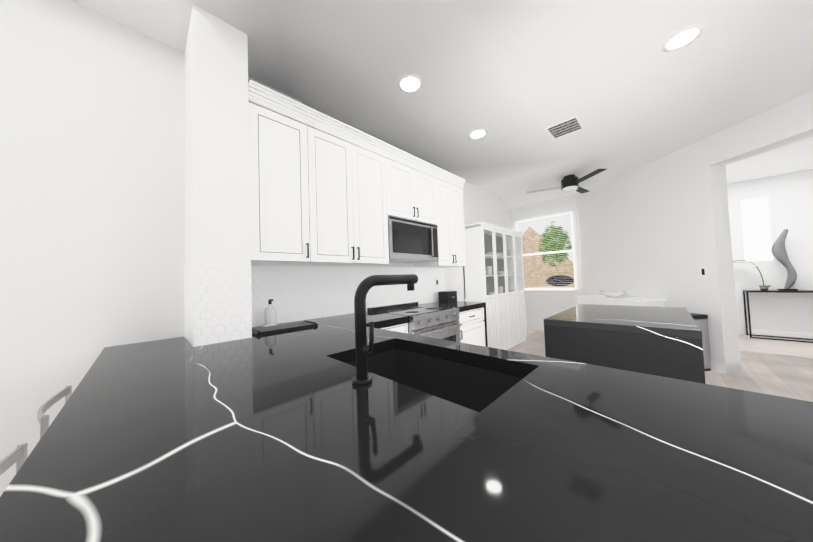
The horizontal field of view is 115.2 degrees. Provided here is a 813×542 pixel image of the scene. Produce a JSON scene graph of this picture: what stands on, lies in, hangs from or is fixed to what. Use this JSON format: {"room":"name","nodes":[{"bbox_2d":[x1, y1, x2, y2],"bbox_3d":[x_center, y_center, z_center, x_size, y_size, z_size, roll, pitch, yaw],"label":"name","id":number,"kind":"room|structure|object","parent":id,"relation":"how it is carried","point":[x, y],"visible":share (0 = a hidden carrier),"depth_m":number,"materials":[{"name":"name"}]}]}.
{"room":"kitchen","nodes":[
{"label":"kitchen","id":0,"kind":"room"},
{"bbox_2d":[184,4,251,346],"bbox_3d":[-1.256,-0.088,1.705,0.456,2.920,0.286,-4,-3,45],"label":"pillar","id":1,"kind":"structure","parent":0,"point":[217,284],"depth_m":1.56,"materials":[{"name":"white paint"}]},
{"bbox_2d":[0,0,511,495],"bbox_3d":[-1.750,-0.068,1.789,0.374,2.920,12.820,-4,-3,45],"label":"wall","id":2,"kind":"structure","parent":0,"point":[92,182],"depth_m":1.46,"materials":[{"name":"white paint"}]},
{"bbox_2d":[248,93,319,265],"bbox_3d":[-1.020,-0.610,2.005,0.418,1.105,0.462,-4,-3,45],"label":"upper cabinet","id":3,"kind":"object","parent":2,"relation":"attached to","point":[284,166],"depth_m":1.85,"materials":[{"name":"white wood"}]},
{"bbox_2d":[251,265,444,326],"bbox_3d":[-0.365,0.197,2.909,0.006,0.490,2.680,-4,-3,45],"label":"backsplash","id":4,"kind":"structure","parent":2,"relation":"attached to","point":[297,293],"depth_m":2.47,"materials":[{"name":"white tile"}]},
{"bbox_2d":[435,278,438,286],"bbox_3d":[0.440,0.162,3.717,0.007,0.120,0.080,-4,-3,45],"label":"electrical outlet","id":5,"kind":"object","parent":4,"relation":"attached to","point":[436,282],"depth_m":3.71,"materials":[{"name":"white paint"}]},
{"bbox_2d":[300,121,395,266],"bbox_3d":[-0.617,-0.609,2.413,0.418,1.105,0.915,-4,-3,45],"label":"upper cabinet","id":6,"kind":"object","parent":2,"relation":"attached to","point":[325,190],"depth_m":2.27,"materials":[{"name":"white wood"}]},
{"bbox_2d":[392,153,439,224],"bbox_3d":[-0.067,-0.852,2.988,0.418,0.620,0.790,-4,-3,45],"label":"upper cabinet","id":7,"kind":"object","parent":2,"relation":"attached to","point":[413,186],"depth_m":2.84,"materials":[{"name":"white wood"}]},
{"bbox_2d":[388,215,438,262],"bbox_3d":[-0.033,-0.327,2.954,0.463,0.427,0.784,-4,-3,45],"label":"microwave","id":8,"kind":"object","parent":7,"relation":"attached to","point":[411,241],"visible":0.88,"depth_m":2.78,"materials":[{"name":"silver metal"}]},
{"bbox_2d":[413,173,465,267],"bbox_3d":[0.413,-0.609,3.457,0.418,1.105,0.667,-4,-3,45],"label":"upper cabinet","id":9,"kind":"object","parent":2,"relation":"attached to","point":[451,234],"depth_m":3.31,"materials":[{"name":"white wood"}]},
{"bbox_2d":[69,0,812,208],"bbox_3d":[1.367,-1.679,0.666,6.600,0.001,15.600,-4,-3,45],"label":"ceiling","id":10,"kind":"structure","parent":0,"point":[514,78],"depth_m":2.09,"materials":[{"name":"paint"}]},
{"bbox_2d":[398,74,422,92],"bbox_3d":[0.030,-1.575,2.174,0.209,0.008,0.209,-2,-2,0],"label":"recessed light","id":11,"kind":"object","parent":10,"relation":"in","point":[409,83],"depth_m":2.16,"materials":[{"name":"white plastic"}]},
{"bbox_2d":[468,128,486,138],"bbox_3d":[0.820,-1.575,2.969,0.209,0.008,0.209,-2,-2,0],"label":"recessed light","id":12,"kind":"object","parent":10,"relation":"in","point":[475,134],"depth_m":2.96,"materials":[{"name":"white plastic"}]},
{"bbox_2d":[545,115,584,138],"bbox_3d":[1.778,-1.607,2.901,0.320,0.015,0.320,-4,-3,45],"label":"ceiling vent","id":13,"kind":"object","parent":10,"relation":"in","point":[565,127],"visible":0.98,"depth_m":2.88,"materials":[{"name":"white metal"}]},
{"bbox_2d":[527,169,605,193],"bbox_3d":[2.786,-1.473,4.455,1.188,0.244,1.134,-4,-3,45],"label":"ceiling fan","id":14,"kind":"object","parent":10,"relation":"hanging from","point":[569,183],"visible":1,"depth_m":4.28,"materials":[{"name":"black metal"}]},
{"bbox_2d":[661,24,703,51],"bbox_3d":[1.964,-1.655,1.839,0.209,0.008,0.209,-2,-2,0],"label":"recessed light","id":15,"kind":"object","parent":10,"relation":"in","point":[683,36],"depth_m":1.83,"materials":[{"name":"white plastic"}]},
{"bbox_2d":[511,195,581,330],"bbox_3d":[3.183,-0.101,5.814,1.500,2.920,0.160,-4,-3,45],"label":"wall","id":16,"kind":"structure","parent":0,"point":[541,305],"depth_m":5.75,"materials":[{"name":"white paint"}]},
{"bbox_2d":[515,214,576,289],"bbox_3d":[3.140,-0.408,5.885,1.210,1.660,0.040,-4,-3,45],"label":"window","id":17,"kind":"structure","parent":16,"relation":"in","point":[563,251],"depth_m":5.68,"materials":[{"name":"white paint"}]},
{"bbox_2d":[515,211,575,286],"bbox_3d":[3.112,-0.420,5.858,1.200,1.625,0.037,-4,-3,45],"label":"window blinds","id":18,"kind":"object","parent":17,"relation":"attached to","point":[544,217],"visible":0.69,"depth_m":5.80,"materials":[{"name":"white paint"}]},
{"bbox_2d":[508,330,812,401],"bbox_3d":[1.398,1.244,0.634,6.800,0.003,15.600,-4,-3,45],"label":"floor","id":19,"kind":"structure","parent":0,"point":[787,376],"depth_m":3.29,"materials":[{"name":"brown wood"}]},
{"bbox_2d":[0,443,27,474],"bbox_3d":[-0.893,0.926,0.763,0.450,0.802,0.457,-4,-3,45],"label":"stool","id":20,"kind":"object","parent":19,"relation":"on","point":[18,455],"visible":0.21,"depth_m":0.78,"materials":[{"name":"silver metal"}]},
{"bbox_2d":[37,385,71,438],"bbox_3d":[-1.382,0.960,1.245,0.450,0.802,0.457,-4,-3,45],"label":"stool","id":21,"kind":"object","parent":19,"relation":"on","point":[43,419],"visible":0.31,"depth_m":1.11,"materials":[{"name":"silver metal"}]},
{"bbox_2d":[331,312,409,328],"bbox_3d":[-0.377,0.895,2.374,0.655,0.939,0.541,-4,-3,45],"label":"countertop","id":22,"kind":"structure","parent":19,"relation":"on","point":[401,321],"depth_m":2.31,"materials":[{"name":"black stone"}]},
{"bbox_2d":[0,317,812,541],"bbox_3d":[-0.250,0.841,0.942,2.862,0.939,1.320,-4,-3,45],"label":"countertop","id":23,"kind":"structure","parent":19,"relation":"on","point":[295,435],"depth_m":0.49,"materials":[{"name":"black stone"}]},
{"bbox_2d":[252,320,317,334],"bbox_3d":[-0.904,0.412,1.910,0.220,0.027,0.420,-4,-3,45],"label":"tray","id":24,"kind":"object","parent":23,"relation":"on","point":[279,328],"visible":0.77,"depth_m":1.86,"materials":[{"name":"black metal"}]},
{"bbox_2d":[263,299,277,326],"bbox_3d":[-1.078,0.330,2.039,0.110,0.213,0.110,-4,-3,45],"label":"soap dispenser","id":25,"kind":"object","parent":24,"relation":"on","point":[270,315],"visible":0.96,"depth_m":2.01,"materials":[{"name":"white ceramic"}]},
{"bbox_2d":[352,274,417,385],"bbox_3d":[-0.055,0.187,0.922,0.099,0.349,0.302,-4,-3,45],"label":"faucet","id":26,"kind":"object","parent":23,"relation":"on","point":[363,349],"visible":1,"depth_m":0.84,"materials":[{"name":"black metal"}]},
{"bbox_2d":[367,302,462,341],"bbox_3d":[0.121,0.862,2.801,0.742,0.960,0.758,-4,-3,45],"label":"range","id":27,"kind":"object","parent":19,"relation":"on","point":[439,322],"visible":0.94,"depth_m":2.66,"materials":[{"name":"silver metal"}]},
{"bbox_2d":[423,305,459,319],"bbox_3d":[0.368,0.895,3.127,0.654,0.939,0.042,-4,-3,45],"label":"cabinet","id":28,"kind":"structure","parent":19,"relation":"on","point":[457,306],"depth_m":3.10,"materials":[{"name":"white wood"}]},
{"bbox_2d":[418,302,471,336],"bbox_3d":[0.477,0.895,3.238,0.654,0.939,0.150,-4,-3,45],"label":"cabinet","id":29,"kind":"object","parent":19,"relation":"on","point":[467,308],"depth_m":3.10,"materials":[{"name":"white wood"}]},
{"bbox_2d":[460,309,463,336],"bbox_3d":[0.623,0.848,2.941,0.036,0.779,0.052,-4,-3,45],"label":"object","id":30,"kind":"structure","parent":19,"relation":"on","point":[461,310],"depth_m":2.99,"materials":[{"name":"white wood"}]},
{"bbox_2d":[456,301,486,340],"bbox_3d":[0.729,0.895,3.494,0.654,0.939,0.269,-4,-3,45],"label":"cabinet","id":31,"kind":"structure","parent":19,"relation":"on","point":[477,307],"depth_m":3.33,"materials":[{"name":"white wood"}]},
{"bbox_2d":[438,291,456,302],"bbox_3d":[0.580,0.355,3.592,0.175,0.154,0.220,-4,-3,45],"label":"toaster","id":32,"kind":"object","parent":31,"relation":"on","point":[447,296],"visible":1,"depth_m":3.52,"materials":[{"name":"black metal"}]},
{"bbox_2d":[468,313,479,340],"bbox_3d":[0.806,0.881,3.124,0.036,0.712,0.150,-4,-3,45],"label":"cabinet","id":33,"kind":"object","parent":19,"relation":"on","point":[475,316],"depth_m":3.21,"materials":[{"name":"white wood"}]},
{"bbox_2d":[463,222,526,349],"bbox_3d":[1.657,0.308,4.672,0.387,2.130,1.630,-4,-3,45],"label":"hutch","id":34,"kind":"object","parent":19,"relation":"on","point":[493,270],"visible":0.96,"depth_m":4.46,"materials":[{"name":"white wood"}]},
{"bbox_2d":[575,295,666,306],"bbox_3d":[3.502,0.866,4.306,0.420,0.860,1.260,-2,-2,-5],"label":"side table","id":35,"kind":"object","parent":19,"relation":"on","point":[606,300],"visible":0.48,"depth_m":4.07,"materials":[{"name":"white"}]},
{"bbox_2d":[600,291,624,296],"bbox_3d":[3.473,0.392,4.348,0.340,0.090,0.340,-4,-3,45],"label":"glass bowl","id":36,"kind":"object","parent":35,"relation":"on","point":[612,293],"visible":1,"depth_m":4.27,"materials":[{"name":"white glass"}]},
{"bbox_2d":[544,318,705,383],"bbox_3d":[1.892,0.848,2.233,0.858,0.866,1.330,-4,-3,45],"label":"kitchen island","id":37,"kind":"object","parent":19,"relation":"on","point":[662,341],"depth_m":1.71,"materials":[{"name":"black stone"}]},
{"bbox_2d":[544,304,701,335],"bbox_3d":[1.871,0.391,2.255,0.842,0.050,1.330,-4,-3,45],"label":"island countertop","id":38,"kind":"structure","parent":37,"relation":"on","point":[674,321],"depth_m":1.97,"materials":[{"name":"stone"}]},
{"bbox_2d":[690,313,710,370],"bbox_3d":[3.605,0.912,3.414,0.354,0.700,0.408,-2,-2,-5],"label":"trash can","id":39,"kind":"object","parent":19,"relation":"on","point":[700,320],"visible":0.17,"depth_m":3.23,"materials":[{"name":"silver metal"}]},
{"bbox_2d":[743,290,812,342],"bbox_3d":[6.718,0.762,4.418,1.100,0.850,0.300,-4,-3,45],"label":"console","id":40,"kind":"object","parent":19,"relation":"on","point":[777,291],"visible":0.98,"depth_m":4.64,"materials":[{"name":"black metal"}]},
{"bbox_2d":[733,260,770,290],"bbox_3d":[6.338,0.074,4.793,0.480,0.576,0.100,-4,-3,45],"label":"orchid","id":41,"kind":"object","parent":40,"relation":"on","point":[763,288],"visible":0.94,"depth_m":4.71,"materials":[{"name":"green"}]},
{"bbox_2d":[770,229,797,290],"bbox_3d":[6.608,-0.192,4.526,0.248,1.070,0.163,-4,-3,45],"label":"statue","id":42,"kind":"object","parent":40,"relation":"on","point":[778,251],"visible":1,"depth_m":4.49,"materials":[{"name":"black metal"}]},
{"bbox_2d":[576,90,812,373],"bbox_3d":[3.872,-0.203,3.578,0.234,2.920,3.569,-2,-2,-5],"label":"wall","id":43,"kind":"structure","parent":0,"point":[659,228],"depth_m":3.49,"materials":[{"name":"white paint"}]},
{"bbox_2d":[700,267,706,276],"bbox_3d":[3.793,0.010,3.297,0.014,0.120,0.070,-2,-2,-5],"label":"light switch","id":44,"kind":"object","parent":43,"relation":"attached to","point":[703,271],"visible":1,"depth_m":3.29,"materials":[{"name":"black plastic"}]},
{"bbox_2d":[727,169,812,338],"bbox_3d":[6.881,-0.274,4.570,1.420,2.920,0.134,-4,-3,45],"label":"wall","id":45,"kind":"structure","parent":0,"point":[764,212],"depth_m":4.69,"materials":[{"name":"white paint"}]},
{"label":"outside","id":46,"kind":"structure","parent":0,"visible":0},
{"bbox_2d":[518,214,574,287],"bbox_3d":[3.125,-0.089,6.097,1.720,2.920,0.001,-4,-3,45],"label":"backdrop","id":47,"kind":"structure","parent":46,"point":[561,264],"depth_m":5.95,"materials":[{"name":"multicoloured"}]}
]}

